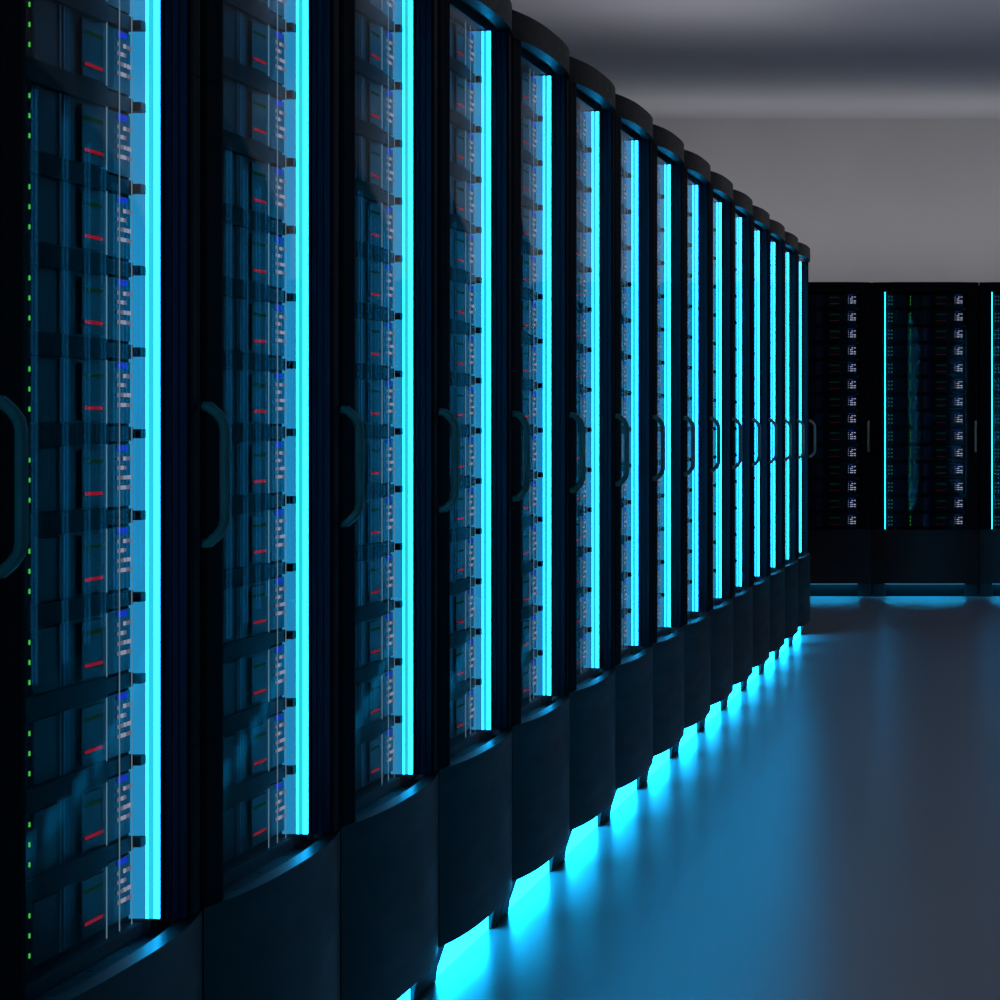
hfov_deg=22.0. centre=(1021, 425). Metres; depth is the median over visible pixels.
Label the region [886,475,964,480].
shelf
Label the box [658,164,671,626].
light
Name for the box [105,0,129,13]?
server
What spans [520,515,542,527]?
shelf
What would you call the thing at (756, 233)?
light
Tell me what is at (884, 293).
light
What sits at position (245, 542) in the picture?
server
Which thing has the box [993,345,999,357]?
server
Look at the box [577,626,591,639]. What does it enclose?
shelf
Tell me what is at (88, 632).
light
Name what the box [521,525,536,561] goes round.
server
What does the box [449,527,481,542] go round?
shelf
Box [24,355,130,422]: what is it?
server
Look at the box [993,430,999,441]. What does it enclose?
server
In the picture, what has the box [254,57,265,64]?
light
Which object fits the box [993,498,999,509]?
server
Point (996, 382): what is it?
server
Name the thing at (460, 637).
shelf
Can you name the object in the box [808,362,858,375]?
server
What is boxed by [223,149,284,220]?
server
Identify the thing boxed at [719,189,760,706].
rack
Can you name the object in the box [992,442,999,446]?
shelf
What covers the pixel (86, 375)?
light
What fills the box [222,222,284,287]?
server
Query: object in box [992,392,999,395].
shelf
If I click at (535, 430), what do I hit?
shelf
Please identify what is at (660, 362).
shelf
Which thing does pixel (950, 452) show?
server
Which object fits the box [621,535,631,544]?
shelf
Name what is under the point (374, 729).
shelf
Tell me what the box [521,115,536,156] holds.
server
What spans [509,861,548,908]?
light
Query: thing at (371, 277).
server
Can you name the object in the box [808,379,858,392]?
server
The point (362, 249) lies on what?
shelf
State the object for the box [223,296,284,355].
server
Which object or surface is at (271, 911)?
rack
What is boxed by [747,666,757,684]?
light
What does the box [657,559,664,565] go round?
shelf
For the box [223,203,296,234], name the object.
shelf
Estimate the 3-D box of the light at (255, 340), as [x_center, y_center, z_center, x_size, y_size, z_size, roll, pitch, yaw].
[-1.249,-0.139,4.040,0.001,0.005,0.064,0,0,0]
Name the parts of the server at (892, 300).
control panel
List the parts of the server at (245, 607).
control panel, port panel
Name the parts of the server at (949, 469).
control panel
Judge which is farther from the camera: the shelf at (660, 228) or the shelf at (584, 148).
the shelf at (660, 228)
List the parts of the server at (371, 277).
control panel, port panel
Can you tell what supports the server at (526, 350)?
in the rack at (540, 726)
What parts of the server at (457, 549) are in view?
control panel, port panel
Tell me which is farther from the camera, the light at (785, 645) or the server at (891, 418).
the server at (891, 418)
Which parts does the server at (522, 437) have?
control panel, port panel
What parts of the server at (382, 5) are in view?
control panel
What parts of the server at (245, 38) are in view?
control panel, port panel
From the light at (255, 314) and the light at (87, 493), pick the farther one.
the light at (255, 314)
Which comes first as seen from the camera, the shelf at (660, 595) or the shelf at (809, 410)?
the shelf at (660, 595)
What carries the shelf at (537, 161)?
attached to the rack at (540, 726)
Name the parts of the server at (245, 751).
control panel, port panel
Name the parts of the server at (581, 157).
control panel, port panel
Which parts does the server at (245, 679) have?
control panel, port panel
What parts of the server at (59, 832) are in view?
control panel, port panel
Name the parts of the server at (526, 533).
control panel, port panel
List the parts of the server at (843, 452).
control panel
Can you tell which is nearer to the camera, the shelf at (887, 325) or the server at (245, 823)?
the server at (245, 823)
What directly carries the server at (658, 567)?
in the rack at (668, 648)
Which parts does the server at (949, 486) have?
control panel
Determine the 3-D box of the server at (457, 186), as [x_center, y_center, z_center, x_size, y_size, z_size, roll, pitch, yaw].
[-1.514,-0.506,5.371,0.532,0.086,0.517,0,0,0]
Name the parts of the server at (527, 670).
control panel, port panel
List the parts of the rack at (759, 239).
post, panel, post, door handle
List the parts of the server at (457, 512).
control panel, port panel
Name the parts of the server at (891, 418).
control panel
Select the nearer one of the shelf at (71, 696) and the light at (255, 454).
the shelf at (71, 696)
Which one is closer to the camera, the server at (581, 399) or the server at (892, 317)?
the server at (581, 399)
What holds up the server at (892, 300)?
in the rack at (906, 561)
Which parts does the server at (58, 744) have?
control panel, port panel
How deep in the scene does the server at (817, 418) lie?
16.70 m
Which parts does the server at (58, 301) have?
control panel, port panel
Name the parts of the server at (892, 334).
control panel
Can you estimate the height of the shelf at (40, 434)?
0.028 m
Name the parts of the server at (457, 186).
control panel, port panel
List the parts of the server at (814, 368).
control panel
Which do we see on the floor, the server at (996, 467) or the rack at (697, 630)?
the rack at (697, 630)
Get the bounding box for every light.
[85,29,102,39]
[85,61,102,71]
[85,115,102,123]
[85,148,102,155]
[85,201,102,208]
[85,234,102,240]
[85,288,102,293]
[85,320,102,324]
[85,374,102,377]
[85,406,102,409]
[85,459,102,462]
[85,491,102,495]
[85,544,102,549]
[85,576,102,581]
[85,629,102,635]
[85,660,102,667]
[85,713,102,721]
[85,745,102,753]
[85,798,102,807]
[85,829,102,839]
[85,882,102,893]
[85,914,102,926]
[106,0,106,938]
[119,0,119,930]
[129,0,164,923]
[254,30,265,38]
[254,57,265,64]
[254,101,265,107]
[254,127,265,133]
[254,171,265,177]
[254,198,265,203]
[254,242,265,246]
[254,268,265,273]
[254,313,265,316]
[254,339,265,342]
[254,383,265,386]
[254,410,265,412]
[254,453,265,456]
[254,480,265,482]
[254,523,265,526]
[254,549,265,553]
[254,593,265,597]
[254,619,265,623]
[254,662,265,668]
[254,688,265,694]
[254,732,265,738]
[254,758,265,765]
[254,801,265,809]
[254,827,265,835]
[268,0,268,847]
[277,0,277,842]
[282,0,311,837]
[388,0,388,780]
[391,0,415,776]
[398,989,409,999]
[436,917,487,977]
[465,22,465,736]
[470,25,470,734]
[471,30,492,730]
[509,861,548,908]
[533,71,533,698]
[534,74,552,696]
[565,816,596,855]
[583,111,600,668]
[611,780,635,812]
[622,136,622,649]
[624,139,638,646]
[648,750,668,777]
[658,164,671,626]
[679,724,696,748]
[688,185,698,611]
[705,702,719,723]
[713,202,721,597]
[728,683,740,702]
[735,217,742,586]
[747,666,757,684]
[754,230,759,576]
[764,652,773,668]
[770,242,775,567]
[780,638,787,653]
[785,252,789,559]
[793,627,799,640]
[798,262,801,552]
[883,292,885,528]
[990,292,991,528]
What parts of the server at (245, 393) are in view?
control panel, port panel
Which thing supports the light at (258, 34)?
attached to the server at (245, 38)
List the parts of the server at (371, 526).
control panel, port panel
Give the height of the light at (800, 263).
1.605 m
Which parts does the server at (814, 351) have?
control panel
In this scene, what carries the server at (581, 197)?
in the rack at (591, 693)
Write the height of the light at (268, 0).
1.604 m
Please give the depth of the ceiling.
14.71 m
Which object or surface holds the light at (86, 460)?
attached to the server at (61, 477)
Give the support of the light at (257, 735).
attached to the server at (245, 751)
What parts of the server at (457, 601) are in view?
control panel, port panel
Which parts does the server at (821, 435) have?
control panel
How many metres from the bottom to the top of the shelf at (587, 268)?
0.028 m
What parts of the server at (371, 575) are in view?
control panel, port panel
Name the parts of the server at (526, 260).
control panel, port panel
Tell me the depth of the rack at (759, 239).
11.43 m
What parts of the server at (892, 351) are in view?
control panel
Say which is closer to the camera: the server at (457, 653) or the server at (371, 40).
the server at (371, 40)
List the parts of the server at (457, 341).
control panel, port panel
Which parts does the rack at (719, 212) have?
post, panel, post, door handle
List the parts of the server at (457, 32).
control panel, port panel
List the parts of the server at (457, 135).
control panel, port panel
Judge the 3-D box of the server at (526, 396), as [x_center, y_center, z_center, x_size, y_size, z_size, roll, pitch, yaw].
[-1.514,-0.047,6.094,0.532,0.086,0.517,0,0,0]
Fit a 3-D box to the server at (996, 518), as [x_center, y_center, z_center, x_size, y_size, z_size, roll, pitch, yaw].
[0.061,0.643,16.964,0.517,0.086,0.532,0,0,0]
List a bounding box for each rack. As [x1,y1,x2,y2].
[0,0,230,999]
[169,0,363,999]
[312,0,458,999]
[414,0,529,990]
[490,10,584,919]
[550,56,628,863]
[597,94,664,820]
[637,124,694,784]
[669,149,720,753]
[696,171,741,728]
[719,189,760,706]
[740,205,776,687]
[757,219,791,671]
[773,231,804,657]
[787,242,815,643]
[799,282,871,595]
[872,282,978,595]
[979,282,999,595]
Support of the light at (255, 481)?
attached to the server at (249, 459)
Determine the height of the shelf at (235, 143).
0.028 m
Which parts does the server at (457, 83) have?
control panel, port panel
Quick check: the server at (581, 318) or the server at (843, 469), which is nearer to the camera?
the server at (581, 318)
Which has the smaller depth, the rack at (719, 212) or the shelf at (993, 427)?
the rack at (719, 212)
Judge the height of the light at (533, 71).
1.604 m
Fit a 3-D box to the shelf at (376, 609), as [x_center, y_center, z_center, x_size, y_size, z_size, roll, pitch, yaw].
[-1.519,0.355,4.658,0.563,0.028,0.541,0,0,0]
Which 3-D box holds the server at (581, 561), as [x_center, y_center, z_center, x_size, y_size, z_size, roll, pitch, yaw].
[-1.514,0.413,6.816,0.532,0.086,0.517,0,0,0]
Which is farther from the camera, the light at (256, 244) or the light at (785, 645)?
the light at (785, 645)
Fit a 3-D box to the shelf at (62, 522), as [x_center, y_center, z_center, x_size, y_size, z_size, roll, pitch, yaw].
[-1.519,0.126,3.212,0.563,0.028,0.541,0,0,0]
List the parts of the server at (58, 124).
control panel, port panel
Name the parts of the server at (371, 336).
control panel, port panel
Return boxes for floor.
[417,595,999,999]
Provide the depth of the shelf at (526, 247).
6.30 m
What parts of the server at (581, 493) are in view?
control panel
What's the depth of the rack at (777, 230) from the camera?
12.15 m
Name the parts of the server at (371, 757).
control panel, port panel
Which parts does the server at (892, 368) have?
control panel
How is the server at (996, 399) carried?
in the rack at (989, 536)
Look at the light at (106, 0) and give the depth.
3.36 m
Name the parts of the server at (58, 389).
control panel, port panel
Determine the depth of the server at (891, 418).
16.70 m
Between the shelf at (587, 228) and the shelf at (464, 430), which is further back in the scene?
the shelf at (587, 228)
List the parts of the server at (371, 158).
control panel, port panel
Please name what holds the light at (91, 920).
attached to the server at (73, 913)
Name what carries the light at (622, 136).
attached to the rack at (633, 669)
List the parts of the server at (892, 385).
control panel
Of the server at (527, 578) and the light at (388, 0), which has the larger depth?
the server at (527, 578)
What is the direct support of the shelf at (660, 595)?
attached to the rack at (668, 648)
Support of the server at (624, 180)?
in the rack at (633, 669)
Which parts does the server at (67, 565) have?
control panel, port panel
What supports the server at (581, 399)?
in the rack at (591, 693)
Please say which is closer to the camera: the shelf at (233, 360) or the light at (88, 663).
the light at (88, 663)
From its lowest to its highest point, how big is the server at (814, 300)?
0.086 m
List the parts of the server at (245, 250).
control panel, port panel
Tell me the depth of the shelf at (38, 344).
3.28 m
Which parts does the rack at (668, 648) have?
post, panel, post, door handle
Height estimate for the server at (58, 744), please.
0.086 m
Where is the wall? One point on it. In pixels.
(871, 200)
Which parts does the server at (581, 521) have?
control panel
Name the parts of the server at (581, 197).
control panel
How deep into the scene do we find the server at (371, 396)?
4.75 m
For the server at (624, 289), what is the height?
0.086 m
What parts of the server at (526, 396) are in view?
control panel, port panel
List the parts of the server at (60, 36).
control panel, port panel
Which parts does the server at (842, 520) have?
control panel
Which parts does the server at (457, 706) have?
control panel, port panel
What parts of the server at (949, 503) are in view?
control panel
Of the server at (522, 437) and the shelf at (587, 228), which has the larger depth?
the shelf at (587, 228)
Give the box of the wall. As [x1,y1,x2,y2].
[653,119,999,282]
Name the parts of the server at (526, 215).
control panel, port panel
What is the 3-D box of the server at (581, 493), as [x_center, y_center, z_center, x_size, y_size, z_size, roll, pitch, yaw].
[-1.514,0.183,6.816,0.532,0.086,0.517,0,0,0]
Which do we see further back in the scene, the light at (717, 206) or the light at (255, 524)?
the light at (717, 206)
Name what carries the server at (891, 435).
in the rack at (906, 561)
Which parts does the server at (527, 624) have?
control panel, port panel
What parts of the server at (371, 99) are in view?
control panel, port panel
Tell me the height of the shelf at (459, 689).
0.028 m
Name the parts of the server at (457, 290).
control panel, port panel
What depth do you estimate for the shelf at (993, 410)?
16.70 m
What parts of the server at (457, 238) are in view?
control panel, port panel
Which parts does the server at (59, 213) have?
control panel, port panel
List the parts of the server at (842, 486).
control panel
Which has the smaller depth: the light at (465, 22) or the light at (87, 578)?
the light at (87, 578)
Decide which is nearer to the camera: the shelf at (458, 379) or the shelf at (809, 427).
the shelf at (458, 379)
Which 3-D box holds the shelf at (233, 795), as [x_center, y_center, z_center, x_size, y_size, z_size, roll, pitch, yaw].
[-1.519,0.585,3.935,0.563,0.028,0.541,0,0,0]
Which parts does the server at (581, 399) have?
control panel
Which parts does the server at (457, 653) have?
control panel, port panel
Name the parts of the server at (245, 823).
control panel, port panel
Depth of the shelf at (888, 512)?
16.70 m
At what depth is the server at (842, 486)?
16.70 m
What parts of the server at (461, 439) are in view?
control panel, port panel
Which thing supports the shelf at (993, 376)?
attached to the rack at (989, 536)
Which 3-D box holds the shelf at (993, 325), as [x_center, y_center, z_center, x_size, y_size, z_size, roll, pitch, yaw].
[0.071,-0.678,16.969,0.541,0.028,0.563,0,0,0]
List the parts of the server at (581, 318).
control panel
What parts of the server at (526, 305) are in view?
control panel, port panel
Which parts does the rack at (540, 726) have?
post, panel, post, door handle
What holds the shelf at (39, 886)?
attached to the rack at (139, 956)
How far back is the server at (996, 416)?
16.70 m
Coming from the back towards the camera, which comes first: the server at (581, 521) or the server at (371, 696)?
the server at (581, 521)
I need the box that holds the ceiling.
[510,0,999,118]
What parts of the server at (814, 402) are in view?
control panel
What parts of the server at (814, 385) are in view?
control panel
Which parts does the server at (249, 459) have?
control panel, port panel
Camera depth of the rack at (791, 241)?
12.88 m
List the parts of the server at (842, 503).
control panel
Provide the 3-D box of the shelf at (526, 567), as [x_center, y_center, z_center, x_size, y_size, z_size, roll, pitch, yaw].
[-1.519,0.355,6.103,0.563,0.028,0.541,0,0,0]
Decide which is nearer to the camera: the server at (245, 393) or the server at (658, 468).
the server at (245, 393)
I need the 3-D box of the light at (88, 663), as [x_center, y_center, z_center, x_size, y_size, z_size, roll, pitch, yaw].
[-1.249,0.320,3.318,0.001,0.005,0.064,0,0,0]
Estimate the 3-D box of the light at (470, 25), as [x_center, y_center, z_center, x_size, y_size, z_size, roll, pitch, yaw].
[-1.247,-0.104,5.575,0.001,1.604,0.001,0,0,0]
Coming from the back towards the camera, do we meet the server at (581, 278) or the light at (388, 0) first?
the server at (581, 278)
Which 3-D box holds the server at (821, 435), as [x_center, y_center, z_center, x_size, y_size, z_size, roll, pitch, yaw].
[-1.384,0.068,16.964,0.517,0.086,0.532,0,0,0]
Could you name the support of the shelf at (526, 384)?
attached to the rack at (540, 726)
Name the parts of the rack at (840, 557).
kick plate, panel, post, door handle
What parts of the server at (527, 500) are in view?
control panel, port panel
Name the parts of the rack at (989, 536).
post, panel, kick plate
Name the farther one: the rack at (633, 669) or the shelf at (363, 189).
the rack at (633, 669)
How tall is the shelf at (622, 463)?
0.028 m
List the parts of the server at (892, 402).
control panel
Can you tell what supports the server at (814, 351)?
in the rack at (840, 557)
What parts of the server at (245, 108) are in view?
control panel, port panel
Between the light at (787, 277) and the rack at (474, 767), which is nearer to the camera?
the rack at (474, 767)
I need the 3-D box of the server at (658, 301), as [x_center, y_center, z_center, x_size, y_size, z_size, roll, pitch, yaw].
[-1.514,-0.391,8.262,0.532,0.086,0.517,0,0,0]
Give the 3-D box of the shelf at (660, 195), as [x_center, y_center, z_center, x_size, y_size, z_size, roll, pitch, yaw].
[-1.519,-0.793,8.271,0.563,0.028,0.541,0,0,0]
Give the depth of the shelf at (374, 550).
4.78 m
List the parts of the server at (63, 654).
control panel, port panel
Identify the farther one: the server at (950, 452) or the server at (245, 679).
the server at (950, 452)
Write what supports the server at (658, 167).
in the rack at (668, 648)
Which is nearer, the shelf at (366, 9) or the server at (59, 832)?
the server at (59, 832)
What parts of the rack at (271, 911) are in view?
post, panel, post, door handle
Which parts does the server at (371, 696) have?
control panel, port panel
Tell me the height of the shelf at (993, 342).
0.028 m
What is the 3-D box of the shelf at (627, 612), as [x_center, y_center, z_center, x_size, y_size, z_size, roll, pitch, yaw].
[-1.519,0.585,7.548,0.563,0.028,0.541,0,0,0]
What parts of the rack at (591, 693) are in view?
post, panel, post, door handle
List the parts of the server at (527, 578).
control panel, port panel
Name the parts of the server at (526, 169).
control panel, port panel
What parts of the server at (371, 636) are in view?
control panel, port panel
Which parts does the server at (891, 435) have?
control panel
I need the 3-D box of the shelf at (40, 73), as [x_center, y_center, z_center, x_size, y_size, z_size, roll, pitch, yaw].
[-1.519,-0.449,3.212,0.563,0.028,0.541,0,0,0]
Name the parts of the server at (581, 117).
control panel, port panel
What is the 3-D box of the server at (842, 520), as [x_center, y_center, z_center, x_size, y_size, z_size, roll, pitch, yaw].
[-1.384,0.643,16.964,0.517,0.086,0.532,0,0,0]
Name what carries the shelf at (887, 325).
attached to the rack at (906, 561)
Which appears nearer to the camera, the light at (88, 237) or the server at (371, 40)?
the light at (88, 237)
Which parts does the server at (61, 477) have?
control panel, port panel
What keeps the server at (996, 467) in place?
in the rack at (989, 536)
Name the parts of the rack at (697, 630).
post, panel, post, door handle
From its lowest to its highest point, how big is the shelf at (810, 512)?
0.028 m
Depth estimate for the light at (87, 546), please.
3.32 m
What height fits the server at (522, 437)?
0.086 m
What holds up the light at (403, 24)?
on the rack at (388, 826)
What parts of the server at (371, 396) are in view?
control panel, port panel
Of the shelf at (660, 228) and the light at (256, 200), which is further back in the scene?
the shelf at (660, 228)
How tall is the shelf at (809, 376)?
0.028 m
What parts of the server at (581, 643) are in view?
control panel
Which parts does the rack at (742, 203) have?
post, panel, post, door handle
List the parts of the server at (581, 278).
control panel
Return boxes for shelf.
[24,590,145,629]
[25,754,145,812]
[26,56,145,113]
[26,148,145,194]
[26,240,145,276]
[26,332,145,359]
[26,672,145,721]
[26,836,145,904]
[27,423,145,445]
[29,508,145,536]
[52,0,145,31]
[222,562,296,588]
[223,0,296,31]
[223,55,296,99]
[223,129,296,167]
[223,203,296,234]
[223,277,296,302]
[223,350,296,371]
[223,630,296,662]
[223,697,296,736]
[223,765,296,809]
[229,424,296,441]
[231,494,296,514]
[354,542,402,561]
[355,0,402,31]
[355,55,402,89]
[355,117,402,147]
[355,178,402,205]
[355,240,402,262]
[355,301,402,320]
[355,363,402,379]
[355,600,402,623]
[355,657,402,684]
[355,715,402,746]
[363,424,402,438]
[364,483,402,499]
[449,55,481,82]
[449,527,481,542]
[450,108,481,132]
[450,161,481,183]
[450,214,481,233]
[450,266,481,283]
[450,319,481,334]
[450,372,481,385]
[450,425,481,436]
[450,476,481,489]
[450,577,481,595]
[450,628,481,647]
[450,678,481,700]
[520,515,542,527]
[520,605,542,620]
[521,101,542,121]
[521,148,542,166]
[521,194,542,210]
[521,240,542,255]
[521,286,542,299]
[521,332,542,344]
[521,379,542,389]
[521,425,542,435]
[521,470,542,481]
[521,560,542,574]
[521,649,542,666]
[576,506,591,516]
[577,138,591,152]
[577,179,591,192]
[577,220,591,232]
[577,261,591,272]
[577,302,591,312]
[577,343,591,353]
[577,384,591,393]
[577,425,591,434]
[577,466,591,475]
[577,546,591,557]
[577,586,591,598]
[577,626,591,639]
[621,166,631,177]
[621,203,631,214]
[621,240,631,250]
[621,277,631,286]
[621,314,631,323]
[621,351,631,359]
[621,388,631,396]
[621,425,631,433]
[621,462,631,470]
[621,499,631,507]
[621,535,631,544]
[621,572,631,581]
[621,608,631,618]
[657,191,664,198]
[657,225,664,232]
[657,259,664,265]
[657,292,664,298]
[657,326,664,331]
[657,359,664,365]
[657,393,664,398]
[657,493,664,498]
[657,526,664,532]
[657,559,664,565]
[657,592,664,599]
[808,307,858,312]
[808,324,858,329]
[808,341,858,345]
[808,358,858,362]
[808,375,858,379]
[808,392,858,395]
[808,409,858,412]
[808,426,858,429]
[808,442,858,446]
[808,459,858,463]
[808,475,858,480]
[808,492,858,497]
[808,509,858,514]
[886,307,964,313]
[886,324,964,329]
[886,341,964,346]
[886,358,964,362]
[886,375,964,379]
[886,392,964,395]
[886,409,964,412]
[886,426,964,429]
[886,442,964,446]
[886,459,964,463]
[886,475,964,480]
[886,492,964,497]
[886,508,964,514]
[992,307,999,310]
[992,324,999,327]
[992,341,999,344]
[992,358,999,361]
[992,375,999,378]
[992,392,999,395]
[992,409,999,412]
[992,426,999,429]
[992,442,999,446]
[992,459,999,463]
[992,476,999,480]
[992,493,999,497]
[992,510,999,514]
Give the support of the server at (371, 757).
in the rack at (388, 826)
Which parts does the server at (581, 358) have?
control panel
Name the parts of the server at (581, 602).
control panel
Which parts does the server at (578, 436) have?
control panel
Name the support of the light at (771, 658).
attached to the rack at (777, 230)
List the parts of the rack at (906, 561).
post, panel, kick plate, post, door handle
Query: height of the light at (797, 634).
0.088 m
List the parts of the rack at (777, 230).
post, panel, post, door handle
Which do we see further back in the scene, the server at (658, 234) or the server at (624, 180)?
the server at (658, 234)
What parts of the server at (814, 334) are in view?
control panel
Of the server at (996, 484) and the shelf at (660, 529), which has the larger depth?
the server at (996, 484)
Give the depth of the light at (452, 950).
5.35 m
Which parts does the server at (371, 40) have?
control panel, port panel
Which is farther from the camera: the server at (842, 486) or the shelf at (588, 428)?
the server at (842, 486)
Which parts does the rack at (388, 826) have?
post, panel, post, door handle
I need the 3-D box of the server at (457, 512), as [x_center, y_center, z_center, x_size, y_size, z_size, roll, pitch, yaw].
[-1.514,0.183,5.371,0.532,0.086,0.517,0,0,0]
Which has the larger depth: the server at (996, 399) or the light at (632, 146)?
the server at (996, 399)
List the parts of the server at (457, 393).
control panel, port panel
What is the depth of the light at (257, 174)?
4.04 m
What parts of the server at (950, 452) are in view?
control panel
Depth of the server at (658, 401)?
8.49 m
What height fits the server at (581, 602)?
0.086 m
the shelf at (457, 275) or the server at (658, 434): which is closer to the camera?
the shelf at (457, 275)
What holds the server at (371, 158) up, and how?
in the rack at (388, 826)
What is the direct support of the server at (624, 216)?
in the rack at (633, 669)
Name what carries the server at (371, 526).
in the rack at (388, 826)
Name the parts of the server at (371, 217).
control panel, port panel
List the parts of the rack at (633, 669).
post, panel, post, door handle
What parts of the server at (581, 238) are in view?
control panel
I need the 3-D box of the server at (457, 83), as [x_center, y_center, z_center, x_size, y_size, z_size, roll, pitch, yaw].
[-1.514,-0.736,5.371,0.532,0.086,0.517,0,0,0]
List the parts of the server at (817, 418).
control panel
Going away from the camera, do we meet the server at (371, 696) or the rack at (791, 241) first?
the server at (371, 696)
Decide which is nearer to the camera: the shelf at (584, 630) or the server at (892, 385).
the shelf at (584, 630)
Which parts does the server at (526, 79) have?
control panel, port panel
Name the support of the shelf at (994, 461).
attached to the rack at (989, 536)
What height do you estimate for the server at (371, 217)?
0.086 m
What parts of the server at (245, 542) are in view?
control panel, port panel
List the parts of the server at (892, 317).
control panel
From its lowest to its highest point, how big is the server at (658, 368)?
0.086 m
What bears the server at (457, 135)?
in the rack at (474, 767)
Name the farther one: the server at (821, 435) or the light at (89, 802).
the server at (821, 435)
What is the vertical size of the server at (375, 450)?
0.086 m
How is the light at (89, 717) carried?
attached to the server at (58, 744)
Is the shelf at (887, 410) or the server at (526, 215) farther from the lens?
the shelf at (887, 410)
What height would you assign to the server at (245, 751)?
0.086 m
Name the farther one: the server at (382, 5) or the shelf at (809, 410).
the shelf at (809, 410)
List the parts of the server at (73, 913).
control panel, port panel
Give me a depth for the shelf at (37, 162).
3.28 m
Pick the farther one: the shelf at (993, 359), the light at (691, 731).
the shelf at (993, 359)
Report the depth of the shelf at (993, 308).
16.70 m
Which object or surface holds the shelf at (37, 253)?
attached to the rack at (139, 956)
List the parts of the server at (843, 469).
control panel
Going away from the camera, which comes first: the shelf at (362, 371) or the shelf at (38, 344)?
the shelf at (38, 344)
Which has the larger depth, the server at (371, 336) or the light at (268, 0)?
the server at (371, 336)
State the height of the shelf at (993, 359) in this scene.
0.028 m
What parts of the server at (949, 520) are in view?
control panel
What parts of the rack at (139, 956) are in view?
post, panel, post, door handle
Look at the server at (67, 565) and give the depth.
3.26 m
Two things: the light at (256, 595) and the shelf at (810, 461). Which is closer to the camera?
the light at (256, 595)
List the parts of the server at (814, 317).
control panel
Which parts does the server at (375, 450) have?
control panel, port panel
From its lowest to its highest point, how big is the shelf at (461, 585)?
0.028 m
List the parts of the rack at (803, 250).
post, post, panel, door handle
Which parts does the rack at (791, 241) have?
post, post, panel, door handle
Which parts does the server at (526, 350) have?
control panel, port panel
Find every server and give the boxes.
[24,0,130,95]
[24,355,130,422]
[25,172,130,259]
[26,81,130,177]
[26,263,130,341]
[26,526,130,605]
[26,608,130,696]
[26,690,130,788]
[26,772,130,879]
[26,853,130,970]
[29,444,130,513]
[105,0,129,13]
[222,76,284,152]
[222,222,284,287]
[223,2,284,84]
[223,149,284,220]
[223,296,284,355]
[223,369,284,423]
[223,509,284,569]
[223,576,284,643]
[223,644,284,716]
[223,712,284,789]
[223,780,284,862]
[231,441,284,495]
[257,0,284,17]
[354,134,393,192]
[355,11,393,77]
[355,72,393,134]
[355,195,393,250]
[355,256,393,308]
[355,317,393,365]
[355,378,393,423]
[355,496,393,545]
[355,554,393,607]
[355,612,393,668]
[355,670,393,729]
[355,727,393,790]
[364,439,393,483]
[366,0,393,19]
[450,18,474,71]
[450,70,474,121]
[450,123,474,172]
[450,175,474,222]
[450,228,474,272]
[450,280,474,323]
[450,333,474,373]
[450,385,474,423]
[450,437,474,476]
[450,487,474,528]
[450,538,474,581]
[450,588,474,633]
[450,638,474,686]
[450,689,474,738]
[521,69,536,111]
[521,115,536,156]
[521,161,536,201]
[521,206,536,245]
[521,252,536,290]
[521,298,536,334]
[521,344,536,379]
[521,390,536,424]
[521,436,536,469]
[521,480,536,515]
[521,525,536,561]
[521,570,536,607]
[521,614,536,653]
[521,659,536,699]
[576,231,585,264]
[576,313,585,344]
[577,109,585,143]
[577,149,585,183]
[577,190,585,224]
[577,272,585,304]
[577,353,585,384]
[577,394,585,424]
[577,435,585,465]
[577,475,585,505]
[577,515,585,546]
[577,555,585,587]
[577,595,585,628]
[577,635,585,668]
[620,250,626,279]
[621,140,626,170]
[621,177,626,206]
[621,214,626,242]
[621,287,626,315]
[621,324,626,351]
[621,361,626,388]
[621,397,626,424]
[621,434,623,461]
[621,470,626,497]
[621,507,626,534]
[621,543,626,571]
[621,579,626,608]
[621,616,626,644]
[657,166,659,191]
[657,199,659,224]
[657,233,659,258]
[657,266,659,291]
[657,300,659,324]
[657,333,659,357]
[657,366,659,391]
[657,400,659,424]
[657,433,659,457]
[657,467,659,491]
[657,500,659,524]
[657,533,659,558]
[657,566,659,591]
[657,600,659,625]
[808,294,858,307]
[808,311,858,324]
[808,328,858,341]
[808,345,858,358]
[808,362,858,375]
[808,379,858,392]
[808,396,858,408]
[808,413,858,424]
[808,430,858,441]
[808,446,858,458]
[808,463,858,475]
[808,479,858,492]
[808,496,858,509]
[808,513,858,526]
[886,294,963,307]
[886,311,963,324]
[886,328,963,341]
[886,345,963,358]
[886,362,963,375]
[886,379,963,392]
[886,396,963,408]
[886,413,963,424]
[886,430,963,441]
[886,446,963,458]
[886,463,963,475]
[886,479,963,492]
[886,496,963,509]
[886,513,963,526]
[993,294,999,306]
[993,311,999,323]
[993,328,999,340]
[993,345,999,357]
[993,362,999,374]
[993,379,999,391]
[993,396,999,408]
[993,413,999,424]
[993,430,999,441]
[993,447,999,458]
[993,464,999,475]
[993,481,999,492]
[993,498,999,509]
[993,515,999,526]
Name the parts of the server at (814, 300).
control panel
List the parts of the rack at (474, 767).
post, panel, post, door handle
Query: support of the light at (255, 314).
attached to the server at (245, 322)
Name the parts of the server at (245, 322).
control panel, port panel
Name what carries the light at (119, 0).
attached to the rack at (139, 956)
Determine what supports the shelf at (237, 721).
attached to the rack at (271, 911)
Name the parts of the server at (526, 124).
control panel, port panel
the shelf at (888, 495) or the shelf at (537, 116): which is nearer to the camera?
the shelf at (537, 116)
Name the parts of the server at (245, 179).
control panel, port panel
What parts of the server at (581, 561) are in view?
control panel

